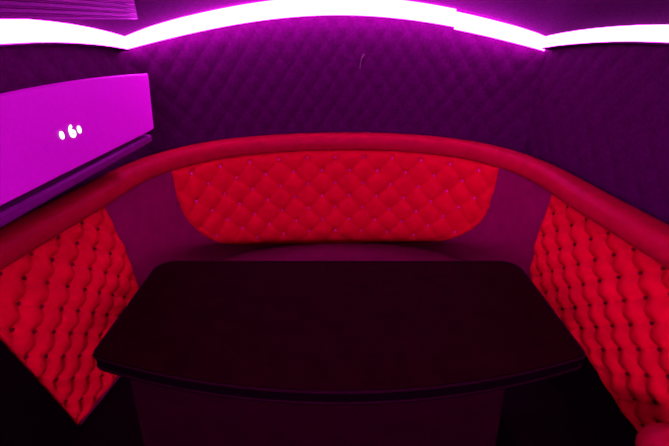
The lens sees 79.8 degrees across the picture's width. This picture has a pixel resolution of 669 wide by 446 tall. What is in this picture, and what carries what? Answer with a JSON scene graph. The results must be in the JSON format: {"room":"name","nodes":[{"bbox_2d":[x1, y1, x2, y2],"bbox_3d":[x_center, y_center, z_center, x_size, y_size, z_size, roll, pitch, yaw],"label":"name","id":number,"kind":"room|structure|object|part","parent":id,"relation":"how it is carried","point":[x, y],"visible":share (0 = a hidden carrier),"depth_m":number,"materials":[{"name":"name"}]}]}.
{"room":"entertainment venue","nodes":[
{"label":"entertainment venue","id":0,"kind":"room"},
{"bbox_2d":[0,42,147,223],"bbox_3d":[-0.954,0.665,0.366,0.007,1.483,3.078,4,27,7],"label":"wall","id":1,"kind":"structure","parent":0,"point":[24,67],"depth_m":1.15,"materials":[{"name":"fabric"}]},
{"bbox_2d":[0,19,126,48],"bbox_3d":[-0.944,0.022,0.048,0.024,0.122,3.035,4,27,7],"label":"led strip","id":2,"kind":"object","parent":1,"relation":"attached to","point":[11,30],"visible":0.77,"depth_m":1.09,"materials":[{"name":"white plastic"}]},
{"bbox_2d":[0,43,127,51],"bbox_3d":[-0.943,0.064,0.059,0.038,0.060,3.029,4,27,7],"label":"trim","id":3,"kind":"structure","parent":1,"relation":"attached to","point":[15,44],"depth_m":1.13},
{"bbox_2d":[0,73,153,226],"bbox_3d":[-0.802,0.008,0.517,0.416,0.244,1.815,0,27,0],"label":"wall box","id":4,"kind":"object","parent":1,"relation":"attached to","point":[54,137],"visible":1,"depth_m":0.89,"materials":[{"name":"grey plastic"}]},
{"bbox_2d":[125,15,544,155],"bbox_3d":[0.011,-0.121,1.840,1.531,1.544,0.250,-1,27,-2],"label":"wall","id":5,"kind":"structure","parent":0,"point":[302,74],"depth_m":1.65,"materials":[{"name":"fabric"}]},
{"bbox_2d":[125,0,455,48],"bbox_3d":[-0.150,-0.752,1.496,1.212,0.174,0.143,-3,27,-6],"label":"led strip","id":6,"kind":"object","parent":5,"relation":"attached to","point":[272,9],"visible":0.97,"depth_m":1.50,"materials":[{"name":"white plastic"}]},
{"bbox_2d":[454,12,545,50],"bbox_3d":[0.613,-0.710,1.479,0.332,0.129,0.025,8,28,15],"label":"led strip","id":7,"kind":"object","parent":5,"relation":"attached to","point":[465,22],"visible":0.98,"depth_m":1.47,"materials":[{"name":"white plastic"}]},
{"bbox_2d":[31,0,668,36],"bbox_3d":[0.007,-0.254,0.051,2.345,0.553,3.321,0,27,0],"label":"ceiling","id":8,"kind":"structure","parent":0,"point":[543,17],"depth_m":1.32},
{"bbox_2d":[0,0,137,18],"bbox_3d":[-0.741,-0.432,0.717,0.252,0.120,1.170,0,27,0],"label":"ceiling vent","id":9,"kind":"object","parent":8,"relation":"in","point":[9,9],"visible":1,"depth_m":0.93,"materials":[{"name":"plastic"}]},
{"bbox_2d":[523,41,668,224],"bbox_3d":[0.977,0.659,0.392,0.008,1.470,3.126,-3,27,-7],"label":"wall","id":10,"kind":"structure","parent":0,"point":[600,115],"depth_m":1.20,"materials":[{"name":"fabric"}]},
{"bbox_2d":[542,42,668,49],"bbox_3d":[0.965,0.046,0.078,0.038,0.048,3.076,-3,27,-7],"label":"trim","id":11,"kind":"structure","parent":10,"relation":"attached to","point":[594,43],"depth_m":1.17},
{"bbox_2d":[544,25,668,46],"bbox_3d":[0.967,0.019,0.074,0.024,0.084,3.082,-3,27,-7],"label":"led strip","id":12,"kind":"object","parent":10,"relation":"attached to","point":[641,33],"visible":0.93,"depth_m":1.15,"materials":[{"name":"white plastic"}]},
{"bbox_3d":[0.007,1.286,0.835,2.345,0.050,3.320,0,27,0],"label":"floor","id":13,"kind":"structure","parent":0,"visible":0},
{"bbox_2d":[0,132,668,445],"bbox_3d":[0.000,0.403,1.357,1.811,1.050,1.549,0,27,0],"label":"sofa","id":14,"kind":"object","parent":13,"relation":"on","point":[70,266],"visible":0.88,"depth_m":1.31,"materials":[{"name":"red leather"}]},
{"bbox_3d":[-0.808,0.480,0.919,0.021,0.550,0.400,4,27,8],"label":"panel","id":15,"kind":"part","parent":14,"relation":"part of","materials":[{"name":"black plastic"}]},
{"bbox_3d":[-0.768,0.296,1.205,0.057,0.577,0.537,4,27,9],"label":"tufted panel","id":16,"kind":"part","parent":14,"relation":"part of","materials":[{"name":"red leather"}]},
{"bbox_3d":[0.000,-0.065,1.199,1.811,0.073,1.406,0,27,0],"label":"rail","id":17,"kind":"part","parent":14,"relation":"part of","materials":[{"name":"red leather"}]},
{"bbox_3d":[0.010,-0.050,1.777,1.282,0.480,0.283,0,27,0],"label":"tufted panel","id":18,"kind":"part","parent":14,"relation":"part of","materials":[{"name":"red leather"}]},
{"bbox_3d":[0.000,0.726,1.573,1.688,0.279,1.343,0,27,0],"label":"seat","id":19,"kind":"part","parent":14,"relation":"part of","materials":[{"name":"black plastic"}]},
{"bbox_3d":[0.783,0.255,1.159,0.054,0.462,0.728,-3,27,-7],"label":"tufted panel","id":20,"kind":"part","parent":14,"relation":"part of","materials":[{"name":"red leather"}]},
{"bbox_3d":[0.722,0.534,0.737,0.123,0.118,0.343,-3,27,-7],"label":"armrest","id":21,"kind":"part","parent":14,"relation":"part of","materials":[{"name":"red leather"}]},
{"bbox_2d":[92,261,585,445],"bbox_3d":[0.011,0.594,1.278,1.198,0.781,0.530,0,27,0],"label":"table","id":22,"kind":"object","parent":13,"relation":"on","point":[211,353],"visible":1,"depth_m":1.02,"materials":[{"name":"laminate"}]}
]}

